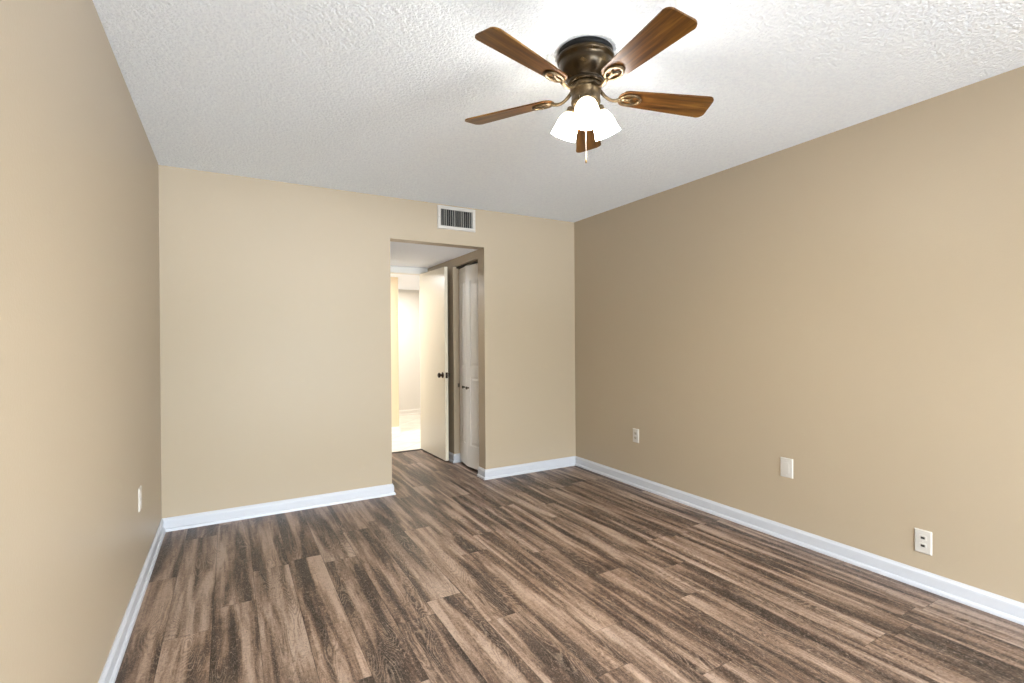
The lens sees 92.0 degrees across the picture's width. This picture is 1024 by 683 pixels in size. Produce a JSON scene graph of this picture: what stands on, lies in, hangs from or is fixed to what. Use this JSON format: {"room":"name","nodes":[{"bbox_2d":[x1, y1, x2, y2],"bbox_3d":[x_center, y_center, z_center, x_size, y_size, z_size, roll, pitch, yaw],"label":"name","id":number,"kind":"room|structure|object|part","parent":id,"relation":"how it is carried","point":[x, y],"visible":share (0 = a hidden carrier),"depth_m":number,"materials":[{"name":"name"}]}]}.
{"room":"empty bedroom","nodes":[
{"label":"empty bedroom","id":0,"kind":"room"},
{"bbox_2d":[0,0,161,682],"bbox_3d":[-0.678,0.042,0.255,0.120,2.440,7.155,0,0,-30],"label":"wall","id":1,"kind":"structure","parent":0,"point":[80,396],"depth_m":1.45,"materials":[{"name":"beige paint"}]},
{"bbox_2d":[98,519,165,682],"bbox_3d":[-0.608,1.217,0.294,0.024,0.088,6.915,0,0,-30],"label":"baseboard","id":2,"kind":"structure","parent":1,"relation":"attached to","point":[110,671],"depth_m":2.19,"materials":[{"name":"grey paint"}]},
{"bbox_2d":[138,485,141,511],"bbox_3d":[-1.883,0.796,2.508,0.008,0.117,0.072,0,0,-30],"label":"wall plate","id":3,"kind":"object","parent":1,"relation":"attached to","point":[140,487],"visible":1,"depth_m":2.49,"materials":[{"name":"grey plastic"}]},
{"bbox_2d":[159,165,575,517],"bbox_3d":[-0.882,0.034,4.188,3.422,2.440,0.120,0,0,-30],"label":"wall","id":4,"kind":"structure","parent":0,"point":[275,296],"depth_m":3.75,"materials":[{"name":"beige paint"}]},
{"bbox_2d":[162,484,395,531],"bbox_3d":[-1.700,1.216,3.775,1.574,0.088,0.264,0,0,-30],"label":"baseboard","id":5,"kind":"structure","parent":4,"relation":"attached to","point":[188,521],"depth_m":3.61,"materials":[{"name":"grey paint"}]},
{"bbox_2d":[437,205,474,231],"bbox_3d":[-0.483,-1.077,4.340,0.360,0.202,0.014,0,0,-30],"label":"air vent","id":6,"kind":"object","parent":4,"relation":"in","point":[448,217],"visible":1,"depth_m":4.34,"materials":[{"name":"white metal"}]},
{"bbox_2d":[477,456,575,479],"bbox_3d":[0.164,1.201,4.777,1.038,0.088,0.159,0,0,-30],"label":"baseboard","id":7,"kind":"structure","parent":4,"relation":"attached to","point":[485,474],"depth_m":4.67,"materials":[{"name":"grey paint"}]},
{"bbox_2d":[390,277,398,426],"bbox_3d":[-2.069,0.191,6.567,1.106,2.130,0.140,0,0,-30],"label":"wall","id":8,"kind":"structure","parent":0,"point":[394,280],"depth_m":6.75,"materials":[{"name":"beige paint"}]},
{"bbox_2d":[392,426,400,433],"bbox_3d":[-2.046,1.212,6.565,1.130,0.088,0.164,0,0,-30],"label":"baseboard","id":9,"kind":"structure","parent":8,"relation":"attached to","point":[395,430],"depth_m":6.75,"materials":[{"name":"white paint"}]},
{"bbox_2d":[398,292,419,409],"bbox_3d":[-2.321,0.188,8.213,3.700,2.130,0.130,0,0,-30],"label":"wall","id":10,"kind":"structure","parent":0,"point":[408,303],"depth_m":8.46,"materials":[{"name":"paint"}]},
{"bbox_2d":[398,289,418,292],"bbox_3d":[-2.290,-0.854,8.143,3.700,0.045,0.025,0,0,-30],"label":"trim","id":11,"kind":"structure","parent":10,"relation":"attached to","point":[399,290],"depth_m":8.44,"materials":[{"name":"white paint"}]},
{"bbox_2d":[399,409,419,415],"bbox_3d":[-2.276,1.209,8.149,3.700,0.088,0.024,0,0,-30],"label":"baseboard","id":12,"kind":"structure","parent":10,"relation":"attached to","point":[409,411],"depth_m":8.45,"materials":[{"name":"white paint"}]},
{"bbox_2d":[390,266,427,272],"bbox_3d":[-1.104,0.201,5.753,1.723,2.100,0.110,0,0,-30],"label":"wall","id":13,"kind":"structure","parent":0,"point":[425,270],"depth_m":5.73,"materials":[{"name":"white paint"}]},
{"bbox_2d":[390,267,422,441],"bbox_3d":[-1.399,0.209,5.578,0.832,2.090,0.122,0,0,-30],"label":"trim","id":14,"kind":"structure","parent":13,"relation":"attached to","point":[393,270],"depth_m":5.66,"materials":[{"name":"white paint"}]},
{"bbox_2d":[392,449,422,452],"bbox_3d":[-1.350,1.250,5.559,0.742,0.006,0.040,0,0,-30],"label":"trim","id":15,"kind":"structure","parent":13,"relation":"attached to","point":[414,449],"depth_m":5.66,"materials":[{"name":"brown"}]},
{"bbox_2d":[390,241,476,289],"bbox_3d":[-1.317,-0.894,6.436,3.700,0.090,4.215,0,0,-30],"label":"ceiling","id":16,"kind":"structure","parent":0,"point":[402,254],"depth_m":4.94,"materials":[{"name":"white paint"}]},
{"bbox_2d":[428,250,479,465],"bbox_3d":[-0.588,0.199,5.204,0.120,2.100,1.355,0,0,-30],"label":"wall","id":17,"kind":"structure","parent":0,"point":[452,272],"depth_m":5.13,"materials":[{"name":"beige paint"}]},
{"bbox_2d":[420,267,449,460],"bbox_3d":[-0.863,0.230,5.399,0.125,2.004,0.705,0,0,-32],"label":"door","id":18,"kind":"structure","parent":17,"relation":"in","point":[434,374],"depth_m":5.34,"materials":[{"name":"beige paint"}]},
{"bbox_3d":[-0.745,0.350,5.141,0.053,0.062,0.062,0,0,-32],"label":"knob","id":19,"kind":"part","parent":18,"relation":"part of","materials":[{"name":"brown metal"}]},
{"bbox_2d":[448,452,461,462],"bbox_3d":[-0.754,1.206,5.440,0.099,0.088,0.779,0,0,-30],"label":"baseboard","id":20,"kind":"structure","parent":17,"relation":"attached to","point":[454,458],"depth_m":5.12,"materials":[{"name":"grey paint"}]},
{"bbox_2d":[456,260,478,469],"bbox_3d":[-0.422,0.228,4.874,0.100,1.998,0.582,0,0,-30],"label":"door","id":21,"kind":"structure","parent":17,"relation":"in","point":[468,273],"depth_m":4.83,"materials":[{"name":"white paint"}]},
{"bbox_3d":[-0.494,-0.174,5.000,0.006,0.811,0.124,0,0,-20],"label":"panel","id":22,"kind":"part","parent":21,"relation":"part of","materials":[{"name":"white paint"}]},
{"bbox_3d":[-0.488,0.679,5.002,0.006,0.646,0.124,0,0,-20],"label":"panel","id":23,"kind":"part","parent":21,"relation":"part of","materials":[{"name":"white paint"}]},
{"bbox_3d":[-0.358,-0.174,4.754,0.006,0.811,0.143,-1,0,-37],"label":"panel","id":24,"kind":"part","parent":21,"relation":"part of","materials":[{"name":"white paint"}]},
{"bbox_3d":[-0.352,0.678,4.756,0.006,0.646,0.143,-1,0,-37],"label":"panel","id":25,"kind":"part","parent":21,"relation":"part of","materials":[{"name":"white paint"}]},
{"bbox_2d":[92,0,1023,221],"bbox_3d":[0.851,-1.231,1.129,3.662,0.080,7.155,0,0,-30],"label":"ceiling","id":26,"kind":"structure","parent":0,"point":[375,97],"depth_m":2.27,"materials":[{"name":"white paint"}]},
{"bbox_2d":[465,7,713,162],"bbox_3d":[0.320,-0.964,2.001,1.083,0.451,1.043,0,0,-30],"label":"ceiling fan","id":27,"kind":"object","parent":26,"relation":"hanging from","point":[586,64],"visible":1,"depth_m":1.95,"materials":[{"name":"brown wood"}]},
{"bbox_3d":[-0.009,-1.012,2.192,0.414,0.033,0.129,0,0,27],"label":"blade","id":28,"kind":"part","parent":27,"relation":"part of","materials":[{"name":"brown wood"}]},
{"bbox_3d":[0.051,-1.031,1.792,0.414,0.042,0.129,-1,0,-44],"label":"blade","id":29,"kind":"part","parent":27,"relation":"part of","materials":[{"name":"brown wood"}]},
{"bbox_3d":[0.224,-0.905,2.093,0.118,0.124,0.110,0,0,36],"label":"lamp shade","id":30,"kind":"part","parent":27,"relation":"part of","materials":[{"name":"white glass"}]},
{"bbox_3d":[0.302,-1.177,2.034,0.224,0.024,0.224,0,0,-30],"label":"canopy plate","id":31,"kind":"part","parent":27,"relation":"part of","materials":[{"name":"black metal"}]},
{"bbox_3d":[0.293,-0.905,1.937,0.110,0.124,0.118,0,0,6],"label":"lamp shade","id":32,"kind":"part","parent":27,"relation":"part of","materials":[{"name":"white glass"}]},
{"bbox_3d":[0.293,-0.917,1.945,0.054,0.083,0.057,0,0,-33],"label":"bulb","id":33,"kind":"part","parent":27,"relation":"part of","materials":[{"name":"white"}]},
{"bbox_3d":[0.364,-1.004,2.379,0.129,0.040,0.414,0,0,10],"label":"blade","id":34,"kind":"part","parent":27,"relation":"part of","materials":[{"name":"brown wood"}]},
{"bbox_3d":[0.394,-0.906,2.074,0.118,0.124,0.110,0,0,-24],"label":"lamp shade","id":35,"kind":"part","parent":27,"relation":"part of","materials":[{"name":"white glass"}]},
{"bbox_3d":[0.450,-1.013,1.717,0.129,0.033,0.414,0,0,-25],"label":"blade","id":36,"kind":"part","parent":27,"relation":"part of","materials":[{"name":"brown wood"}]},
{"bbox_3d":[0.647,-1.010,2.099,0.414,0.036,0.129,0,0,-11],"label":"blade","id":37,"kind":"part","parent":27,"relation":"part of","materials":[{"name":"brown wood"}]},
{"bbox_2d":[115,414,1023,682],"bbox_3d":[0.156,1.279,3.155,4.424,0.060,11.370,0,0,-30],"label":"floor","id":38,"kind":"structure","parent":0,"point":[571,574],"depth_m":2.38,"materials":[{"name":"brown wood"}]},
{"bbox_2d":[574,66,1023,602],"bbox_3d":[2.398,0.016,2.009,0.120,2.440,7.155,0,0,-30],"label":"wall","id":39,"kind":"structure","parent":0,"point":[846,305],"depth_m":2.81,"materials":[{"name":"beige paint"}]},
{"bbox_2d":[633,428,638,442],"bbox_3d":[1.059,0.806,4.240,0.009,0.117,0.072,0,0,-30],"label":"wall outlet","id":40,"kind":"object","parent":39,"relation":"attached to","point":[635,431],"visible":1,"depth_m":4.24,"materials":[{"name":"grey plastic"}]},
{"bbox_2d":[780,457,792,478],"bbox_3d":[1.715,0.788,3.091,0.008,0.121,0.080,0,0,-30],"label":"blank wall plate","id":41,"kind":"object","parent":39,"relation":"attached to","point":[786,463],"visible":1,"depth_m":3.09,"materials":[{"name":"grey plastic"}]},
{"bbox_2d":[575,456,1023,624],"bbox_3d":[1.918,1.194,2.724,0.024,0.088,5.195,0,0,-30],"label":"baseboard","id":42,"kind":"structure","parent":39,"relation":"attached to","point":[1000,606],"depth_m":2.81,"materials":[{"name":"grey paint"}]},
{"bbox_2d":[915,528,931,555],"bbox_3d":[2.062,1.004,2.483,0.009,0.117,0.072,0,0,-30],"label":"wall outlet","id":43,"kind":"object","parent":39,"relation":"attached to","point":[923,538],"visible":1,"depth_m":2.48,"materials":[{"name":"grey plastic"}]},
{"bbox_2d":[919,535,926,540],"bbox_3d":[2.060,0.985,2.482,0.002,0.027,0.033,0,0,-30],"label":"receptacle","id":44,"kind":"object","parent":43,"relation":"attached to","point":[921,537],"depth_m":2.48,"materials":[{"name":"white plastic"}]},
{"bbox_2d":[919,542,926,548],"bbox_3d":[2.060,1.024,2.482,0.002,0.027,0.033,0,0,-30],"label":"receptacle","id":45,"kind":"object","parent":43,"relation":"attached to","point":[922,545],"depth_m":2.48,"materials":[{"name":"white plastic"}]}
]}

